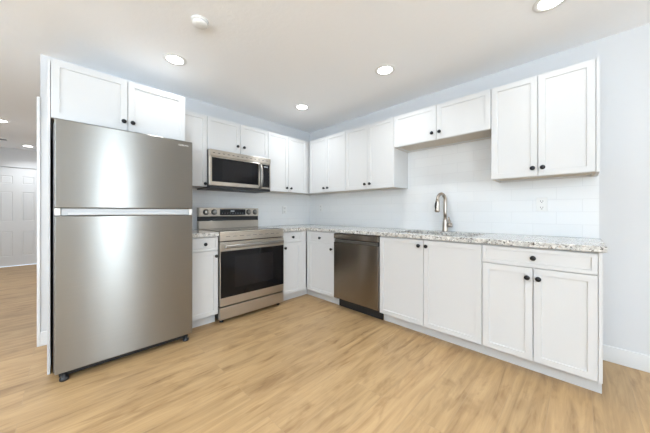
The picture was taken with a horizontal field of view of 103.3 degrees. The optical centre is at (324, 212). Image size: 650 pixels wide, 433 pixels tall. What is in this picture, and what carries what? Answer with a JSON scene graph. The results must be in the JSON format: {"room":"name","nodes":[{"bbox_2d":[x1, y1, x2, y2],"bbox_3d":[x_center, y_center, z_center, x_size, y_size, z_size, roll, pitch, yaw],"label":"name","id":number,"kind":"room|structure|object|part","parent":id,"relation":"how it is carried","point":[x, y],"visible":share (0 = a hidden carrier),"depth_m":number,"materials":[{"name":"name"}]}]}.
{"room":"kitchen","nodes":[
{"label":"kitchen","id":0,"kind":"room"},
{"bbox_2d":[0,147,36,168],"bbox_3d":[-7.395,-0.100,4.398,0.120,2.430,4.111,0,0,45],"label":"wall","id":1,"kind":"structure","parent":0,"point":[9,157],"depth_m":5.34,"materials":[{"name":"grey paint"}]},
{"bbox_2d":[0,167,36,266],"bbox_3d":[-6.388,0.091,5.332,0.115,2.024,0.659,0,0,45],"label":"door","id":2,"kind":"structure","parent":1,"relation":"in","point":[18,186],"depth_m":5.36,"materials":[{"name":"white paint"}]},
{"bbox_2d":[40,54,309,331],"bbox_3d":[-1.352,-0.100,3.250,0.120,2.430,3.009,0,0,45],"label":"wall","id":3,"kind":"structure","parent":0,"point":[192,105],"depth_m":2.16,"materials":[{"name":"grey paint"}]},
{"bbox_2d":[37,96,39,346],"bbox_3d":[-2.418,0.079,2.173,0.142,2.069,0.020,0,0,45],"label":"trim","id":4,"kind":"structure","parent":3,"relation":"attached to","point":[38,98],"depth_m":2.12,"materials":[{"name":"white paint"}]},
{"bbox_2d":[40,331,46,345],"bbox_3d":[-2.346,1.055,2.152,0.014,0.117,0.051,0,0,45],"label":"baseboard","id":5,"kind":"structure","parent":3,"relation":"attached to","point":[43,335],"depth_m":2.14,"materials":[{"name":"white paint"}]},
{"bbox_2d":[51,59,184,140],"bbox_3d":[-1.789,-0.852,2.268,0.642,0.403,0.849,0,0,45],"label":"upper cabinet","id":6,"kind":"object","parent":3,"relation":"attached to","point":[78,94],"visible":0.88,"depth_m":2.00,"materials":[{"name":"grey paint"}]},
{"bbox_3d":[-1.740,-0.853,1.920,0.020,0.401,0.420,0,0,45],"label":"door","id":7,"kind":"part","parent":6,"relation":"part of","materials":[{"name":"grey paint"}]},
{"bbox_3d":[-1.441,-0.853,2.222,0.020,0.401,0.420,0,0,45],"label":"door","id":8,"kind":"part","parent":6,"relation":"part of","materials":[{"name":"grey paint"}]},
{"bbox_2d":[185,110,206,188],"bbox_3d":[-1.485,-0.660,2.777,0.357,0.770,0.300,0,0,45],"label":"upper cabinet","id":9,"kind":"object","parent":3,"relation":"attached to","point":[195,123],"visible":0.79,"depth_m":2.72,"materials":[{"name":"grey paint"}]},
{"bbox_2d":[207,116,267,158],"bbox_3d":[-1.109,-0.865,3.156,0.357,0.360,0.766,0,0,45],"label":"upper cabinet","id":10,"kind":"object","parent":3,"relation":"attached to","point":[223,135],"visible":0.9,"depth_m":3.02,"materials":[{"name":"grey paint"}]},
{"bbox_3d":[-1.146,-0.865,2.923,0.020,0.356,0.379,0,0,45],"label":"door","id":11,"kind":"part","parent":10,"relation":"part of","materials":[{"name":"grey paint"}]},
{"bbox_2d":[197,149,270,192],"bbox_3d":[-1.072,-0.467,3.118,0.443,0.422,0.764,0,0,45],"label":"microwave oven","id":12,"kind":"object","parent":10,"relation":"attached to","point":[226,171],"visible":0.98,"depth_m":2.97,"materials":[{"name":"grey metal"}]},
{"bbox_3d":[-1.025,-0.448,2.975,0.040,0.315,0.628,0,0,45],"label":"door","id":13,"kind":"part","parent":12,"relation":"part of","materials":[{"name":"silver metal"}]},
{"bbox_3d":[-1.016,-0.463,2.954,0.003,0.261,0.559,0,0,45],"label":"door glass","id":14,"kind":"part","parent":12,"relation":"part of","materials":[{"name":"black glass"}]},
{"bbox_3d":[-0.783,-0.440,3.149,0.076,0.312,0.036,0,0,45],"label":"handle","id":15,"kind":"part","parent":12,"relation":"part of","materials":[{"name":"silver metal"}]},
{"bbox_3d":[-0.755,-0.448,3.247,0.040,0.315,0.134,0,0,45],"label":"control panel","id":16,"kind":"part","parent":12,"relation":"part of","materials":[{"name":"silver metal"}]},
{"bbox_3d":[-0.743,-0.452,3.229,0.003,0.283,0.106,0,0,45],"label":"panel glass","id":17,"kind":"part","parent":12,"relation":"part of","materials":[{"name":"black glass"}]},
{"bbox_3d":[-0.877,-0.865,3.195,0.020,0.356,0.379,0,0,45],"label":"door","id":18,"kind":"part","parent":10,"relation":"part of","materials":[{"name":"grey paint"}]},
{"bbox_2d":[192,189,309,228],"bbox_3d":[-0.984,-0.037,3.530,0.008,0.473,2.075,0,0,45],"label":"tile backsplash","id":19,"kind":"structure","parent":3,"relation":"attached to","point":[269,205],"depth_m":3.64,"materials":[{"name":"white tile"}]},
{"bbox_2d":[283,206,286,213],"bbox_3d":[-0.612,-0.035,3.892,0.009,0.116,0.072,0,0,45],"label":"electrical outlet","id":20,"kind":"object","parent":19,"relation":"attached to","point":[284,207],"visible":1,"depth_m":3.89,"materials":[{"name":"white plastic"}]},
{"bbox_2d":[263,132,321,195],"bbox_3d":[-0.481,-0.660,3.789,0.357,0.770,1.015,0,0,45],"label":"upper cabinet","id":21,"kind":"object","parent":3,"relation":"attached to","point":[290,157],"visible":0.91,"depth_m":3.57,"materials":[{"name":"grey paint"}]},
{"bbox_3d":[-0.627,-0.660,3.447,0.020,0.766,0.321,0,0,45],"label":"door","id":22,"kind":"part","parent":21,"relation":"part of","materials":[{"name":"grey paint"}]},
{"bbox_3d":[-0.398,-0.660,3.678,0.020,0.766,0.321,0,0,45],"label":"door","id":23,"kind":"part","parent":21,"relation":"part of","materials":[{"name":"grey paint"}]},
{"bbox_2d":[0,264,649,432],"bbox_3d":[-2.175,1.140,1.340,11.600,0.050,7.120,0,0,45],"label":"floor","id":24,"kind":"structure","parent":0,"point":[306,363],"depth_m":1.66,"materials":[{"name":"brown wood"}]},
{"bbox_2d":[47,59,52,374],"bbox_3d":[-2.109,0.032,1.974,0.599,2.165,0.015,0,0,45],"label":"end panel","id":25,"kind":"object","parent":24,"relation":"on","point":[49,124],"visible":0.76,"depth_m":1.77,"materials":[{"name":"grey paint"}]},
{"bbox_2d":[53,118,191,381],"bbox_3d":[-1.712,0.254,2.204,0.741,1.722,0.837,0,0,45],"label":"refrigerator","id":26,"kind":"object","parent":24,"relation":"on","point":[122,199],"visible":1,"depth_m":1.87,"materials":[{"name":"grey metal"}]},
{"bbox_3d":[-1.472,0.539,1.970,0.068,1.028,0.831,0,0,45],"label":"door","id":27,"kind":"part","parent":26,"relation":"part of","materials":[{"name":"silver metal"}]},
{"bbox_3d":[-1.472,-0.318,1.970,0.068,0.579,0.831,0,0,45],"label":"freezer door","id":28,"kind":"part","parent":26,"relation":"part of","materials":[{"name":"silver metal"}]},
{"bbox_2d":[192,236,217,327],"bbox_3d":[-1.379,0.677,2.667,0.658,0.876,0.294,0,0,45],"label":"base cabinet","id":29,"kind":"object","parent":24,"relation":"on","point":[204,249],"visible":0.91,"depth_m":2.48,"materials":[{"name":"grey paint"}]},
{"bbox_3d":[-1.175,0.313,2.465,0.020,0.128,0.290,0,0,45],"label":"drawer","id":30,"kind":"part","parent":29,"relation":"part of","materials":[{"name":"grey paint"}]},
{"bbox_2d":[192,229,218,237],"bbox_3d":[-1.380,0.219,2.669,0.638,0.037,0.295,0,0,45],"label":"countertop","id":31,"kind":"structure","parent":29,"relation":"on","point":[196,233],"depth_m":2.50,"materials":[{"name":"white stone"}]},
{"bbox_2d":[197,208,283,322],"bbox_3d":[-0.979,0.531,3.026,0.700,1.168,0.768,0,0,45],"label":"electric range","id":32,"kind":"object","parent":24,"relation":"on","point":[250,256],"visible":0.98,"depth_m":2.83,"materials":[{"name":"silver metal"}]},
{"bbox_3d":[-1.377,-0.001,2.989,0.035,0.068,0.068,0,0,45],"label":"control knob","id":33,"kind":"part","parent":32,"relation":"part of","materials":[{"name":"silver metal"}]},
{"bbox_3d":[-1.201,-0.001,3.246,0.076,0.106,0.768,0,0,45],"label":"control panel","id":34,"kind":"part","parent":32,"relation":"part of","materials":[{"name":"silver metal"}]},
{"bbox_2d":[199,226,282,233],"bbox_3d":[-0.974,0.204,3.020,0.570,0.023,0.768,0,0,45],"label":"cooktop","id":35,"kind":"object","parent":32,"relation":"in","point":[221,229],"depth_m":2.93,"materials":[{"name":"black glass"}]},
{"bbox_3d":[-0.784,1.016,2.832,0.045,0.122,0.768,0,0,45],"label":"storage drawer","id":36,"kind":"part","parent":32,"relation":"part of","materials":[{"name":"silver metal"}]},
{"bbox_3d":[-0.784,0.623,2.832,0.045,0.640,0.768,0,0,45],"label":"oven door","id":37,"kind":"part","parent":32,"relation":"part of","materials":[{"name":"silver metal"}]},
{"bbox_3d":[-0.766,0.626,2.814,0.004,0.466,0.760,0,0,45],"label":"door glass","id":38,"kind":"part","parent":32,"relation":"part of","materials":[{"name":"black glass"}]},
{"bbox_3d":[-0.750,0.345,2.798,0.053,0.035,0.708,0,0,45],"label":"handle","id":39,"kind":"part","parent":32,"relation":"part of","materials":[{"name":"silver metal"}]},
{"bbox_2d":[283,230,306,300],"bbox_3d":[-0.371,0.677,3.683,0.658,0.876,1.008,0,0,45],"label":"base cabinet","id":40,"kind":"object","parent":24,"relation":"on","point":[295,242],"visible":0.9,"depth_m":3.27,"materials":[{"name":"grey paint"}]},
{"bbox_3d":[-0.416,0.313,3.229,0.020,0.128,0.296,0,0,45],"label":"drawer","id":41,"kind":"part","parent":40,"relation":"part of","materials":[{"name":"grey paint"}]},
{"bbox_3d":[-0.416,0.697,3.229,0.020,0.632,0.296,0,0,45],"label":"door","id":42,"kind":"part","parent":40,"relation":"part of","materials":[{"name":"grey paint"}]},
{"bbox_2d":[259,224,607,252],"bbox_3d":[0.567,0.219,2.748,3.292,0.037,1.000,0,0,45],"label":"countertop","id":43,"kind":"structure","parent":40,"relation":"on","point":[550,242],"depth_m":2.11,"materials":[{"name":"white stone"}]},
{"bbox_2d":[435,192,452,230],"bbox_3d":[1.211,-0.002,2.630,0.198,0.403,0.102,0,0,-33],"label":"kitchen faucet","id":44,"kind":"object","parent":43,"relation":"on","point":[446,224],"visible":1,"depth_m":2.66,"materials":[{"name":"silver metal"}]},
{"bbox_3d":[1.286,0.102,2.652,0.051,0.107,0.042,0,0,45],"label":"lever handle","id":45,"kind":"part","parent":44,"relation":"part of","materials":[{"name":"silver metal"}]},
{"bbox_2d":[307,230,338,304],"bbox_3d":[0.114,0.677,3.448,0.586,0.876,0.658,0,0,45],"label":"base cabinet","id":46,"kind":"object","parent":24,"relation":"on","point":[320,245],"visible":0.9,"depth_m":3.21,"materials":[{"name":"grey paint"}]},
{"bbox_3d":[-0.044,0.313,3.201,0.458,0.128,0.020,0,0,45],"label":"drawer","id":47,"kind":"part","parent":46,"relation":"part of","materials":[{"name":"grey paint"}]},
{"bbox_3d":[-0.044,0.697,3.201,0.458,0.632,0.020,0,0,45],"label":"door","id":48,"kind":"part","parent":46,"relation":"part of","materials":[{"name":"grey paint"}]},
{"bbox_2d":[334,233,382,319],"bbox_3d":[0.535,0.681,3.020,0.608,0.868,0.618,0,0,45],"label":"dishwasher","id":49,"kind":"object","parent":24,"relation":"on","point":[356,256],"visible":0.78,"depth_m":2.77,"materials":[{"name":"grey metal"}]},
{"bbox_3d":[0.388,1.058,2.872,0.596,0.114,0.015,0,0,45],"label":"toe plate","id":50,"kind":"part","parent":49,"relation":"part of","materials":[{"name":"black plastic"}]},
{"bbox_2d":[380,236,484,353],"bbox_3d":[1.082,0.677,2.489,0.908,0.876,0.658,0,0,45],"label":"base cabinet","id":51,"kind":"object","parent":24,"relation":"on","point":[433,288],"visible":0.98,"depth_m":2.22,"materials":[{"name":"grey paint"}]},
{"bbox_3d":[0.719,0.631,2.444,0.450,0.764,0.020,0,0,45],"label":"door","id":52,"kind":"part","parent":51,"relation":"part of","materials":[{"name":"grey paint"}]},
{"bbox_3d":[1.041,0.631,2.125,0.450,0.764,0.020,0,0,45],"label":"door","id":53,"kind":"part","parent":51,"relation":"part of","materials":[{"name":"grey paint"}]},
{"bbox_2d":[482,244,602,393],"bbox_3d":[1.628,0.677,1.949,0.625,0.876,0.660,0,0,45],"label":"base cabinet","id":54,"kind":"object","parent":24,"relation":"on","point":[542,308],"visible":0.98,"depth_m":1.70,"materials":[{"name":"grey paint"}]},
{"bbox_3d":[1.310,0.697,1.857,0.299,0.632,0.020,0,0,45],"label":"door","id":55,"kind":"part","parent":54,"relation":"part of","materials":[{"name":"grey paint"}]},
{"bbox_3d":[1.418,0.313,1.750,0.603,0.128,0.020,0,0,45],"label":"drawer","id":56,"kind":"part","parent":54,"relation":"part of","materials":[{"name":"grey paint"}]},
{"bbox_3d":[1.526,0.697,1.644,0.299,0.632,0.020,0,0,45],"label":"door","id":57,"kind":"part","parent":54,"relation":"part of","materials":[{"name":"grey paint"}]},
{"bbox_3d":[1.854,0.677,1.746,0.018,0.876,0.629,0,0,45],"label":"panel","id":58,"kind":"part","parent":54,"relation":"part of","materials":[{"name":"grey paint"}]},
{"bbox_2d":[0,0,649,150],"bbox_3d":[-2.175,-1.340,1.340,11.600,0.050,7.120,0,0,45],"label":"ceiling","id":59,"kind":"structure","parent":0,"point":[262,59],"depth_m":2.02,"materials":[{"name":"white paint"}]},
{"bbox_2d":[162,53,186,65],"bbox_3d":[-1.293,-1.312,2.214,0.184,0.006,0.184,0,0,45],"label":"recessed light","id":60,"kind":"object","parent":59,"relation":"in","point":[171,58],"visible":1,"depth_m":2.21,"materials":[{"name":"white plastic"}]},
{"bbox_2d":[191,15,208,29],"bbox_3d":[-0.860,-1.297,1.768,0.112,0.036,0.112,0,0,45],"label":"smoke detector","id":61,"kind":"object","parent":59,"relation":"attached to","point":[200,22],"visible":1,"depth_m":1.75,"materials":[{"name":"white plastic"}]},
{"bbox_2d":[295,104,308,109],"bbox_3d":[-0.288,-1.312,3.215,0.184,0.006,0.184,0,0,45],"label":"recessed light","id":62,"kind":"object","parent":59,"relation":"in","point":[298,106],"visible":1,"depth_m":3.20,"materials":[{"name":"white plastic"}]},
{"bbox_2d":[375,64,394,75],"bbox_3d":[0.555,-1.312,2.378,0.184,0.006,0.184,0,0,45],"label":"recessed light","id":63,"kind":"object","parent":59,"relation":"in","point":[386,69],"visible":1,"depth_m":2.36,"materials":[{"name":"white plastic"}]},
{"bbox_2d":[532,0,565,12],"bbox_3d":[1.408,-1.312,1.601,0.184,0.006,0.184,0,0,45],"label":"recessed light","id":64,"kind":"object","parent":59,"relation":"in","point":[540,6],"visible":1,"depth_m":1.63,"materials":[{"name":"white plastic"}]},
{"bbox_2d":[310,23,649,355],"bbox_3d":[2.058,-0.100,2.072,6.620,2.430,0.120,0,0,45],"label":"wall","id":65,"kind":"structure","parent":0,"point":[624,174],"depth_m":1.89,"materials":[{"name":"grey paint"}]},
{"bbox_2d":[310,131,355,194],"bbox_3d":[0.115,-0.660,3.663,0.710,0.770,0.357,0,0,45],"label":"upper cabinet","id":66,"kind":"object","parent":65,"relation":"attached to","point":[327,154],"visible":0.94,"depth_m":3.52,"materials":[{"name":"grey paint"}]},
{"bbox_3d":[-0.100,-0.660,3.683,0.343,0.766,0.020,0,0,45],"label":"door","id":67,"kind":"part","parent":66,"relation":"part of","materials":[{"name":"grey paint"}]},
{"bbox_3d":[0.147,-0.660,3.438,0.343,0.766,0.020,0,0,45],"label":"door","id":68,"kind":"part","parent":66,"relation":"part of","materials":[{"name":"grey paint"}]},
{"bbox_2d":[346,117,407,191],"bbox_3d":[0.613,-0.660,3.169,0.692,0.770,0.357,0,0,45],"label":"upper cabinet","id":69,"kind":"object","parent":65,"relation":"attached to","point":[373,163],"visible":0.98,"depth_m":3.02,"materials":[{"name":"grey paint"}]},
{"bbox_3d":[0.394,-0.660,3.193,0.342,0.766,0.020,0,0,45],"label":"door","id":70,"kind":"part","parent":69,"relation":"part of","materials":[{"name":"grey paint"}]},
{"bbox_3d":[0.639,-0.660,2.950,0.342,0.766,0.020,0,0,45],"label":"door","id":71,"kind":"part","parent":69,"relation":"part of","materials":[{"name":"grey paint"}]},
{"bbox_2d":[394,89,490,152],"bbox_3d":[1.184,-0.875,2.603,0.914,0.340,0.357,0,0,45],"label":"upper cabinet","id":72,"kind":"object","parent":65,"relation":"attached to","point":[465,119],"visible":0.95,"depth_m":2.47,"materials":[{"name":"grey paint"}]},
{"bbox_3d":[0.925,-0.875,2.666,0.453,0.336,0.020,0,0,45],"label":"door","id":73,"kind":"part","parent":72,"relation":"part of","materials":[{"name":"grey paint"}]},
{"bbox_3d":[1.250,-0.875,2.344,0.453,0.336,0.020,0,0,45],"label":"door","id":74,"kind":"part","parent":72,"relation":"part of","materials":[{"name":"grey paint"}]},
{"bbox_2d":[310,138,598,237],"bbox_3d":[0.916,-0.252,3.113,3.291,0.903,0.008,0,0,45],"label":"tile backsplash","id":75,"kind":"structure","parent":65,"relation":"attached to","point":[476,202],"depth_m":2.58,"materials":[{"name":"white tile"}]},
{"bbox_2d":[319,204,322,211],"bbox_3d":[-0.066,-0.065,4.075,0.072,0.116,0.009,0,0,45],"label":"electrical outlet","id":76,"kind":"object","parent":75,"relation":"attached to","point":[320,205],"visible":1,"depth_m":4.07,"materials":[{"name":"white plastic"}]},
{"bbox_2d":[536,197,546,210],"bbox_3d":[1.841,-0.065,2.184,0.072,0.116,0.009,0,0,45],"label":"electrical outlet","id":77,"kind":"object","parent":75,"relation":"attached to","point":[541,203],"visible":1,"depth_m":2.18,"materials":[{"name":"white plastic"}]},
{"bbox_2d":[491,57,599,182],"bbox_3d":[1.733,-0.660,2.058,0.630,0.774,0.357,0,0,45],"label":"upper cabinet","id":78,"kind":"object","parent":65,"relation":"attached to","point":[546,126],"visible":1,"depth_m":1.93,"materials":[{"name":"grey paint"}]},
{"bbox_3d":[1.521,-0.660,2.075,0.302,0.766,0.020,0,0,45],"label":"door","id":79,"kind":"part","parent":78,"relation":"part of","materials":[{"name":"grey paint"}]},
{"bbox_3d":[1.738,-0.660,1.860,0.302,0.766,0.020,0,0,45],"label":"door","id":80,"kind":"part","parent":78,"relation":"part of","materials":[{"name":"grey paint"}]},
{"bbox_3d":[1.961,-0.660,1.854,0.018,0.774,0.326,0,0,45],"label":"panel","id":81,"kind":"part","parent":78,"relation":"part of","materials":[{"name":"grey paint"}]},
{"bbox_2d":[603,344,649,372],"bbox_3d":[3.221,1.055,0.824,3.210,0.117,0.014,0,0,45],"label":"baseboard","id":82,"kind":"structure","parent":65,"relation":"attached to","point":[631,359],"depth_m":1.85,"materials":[{"name":"white paint"}]}
]}

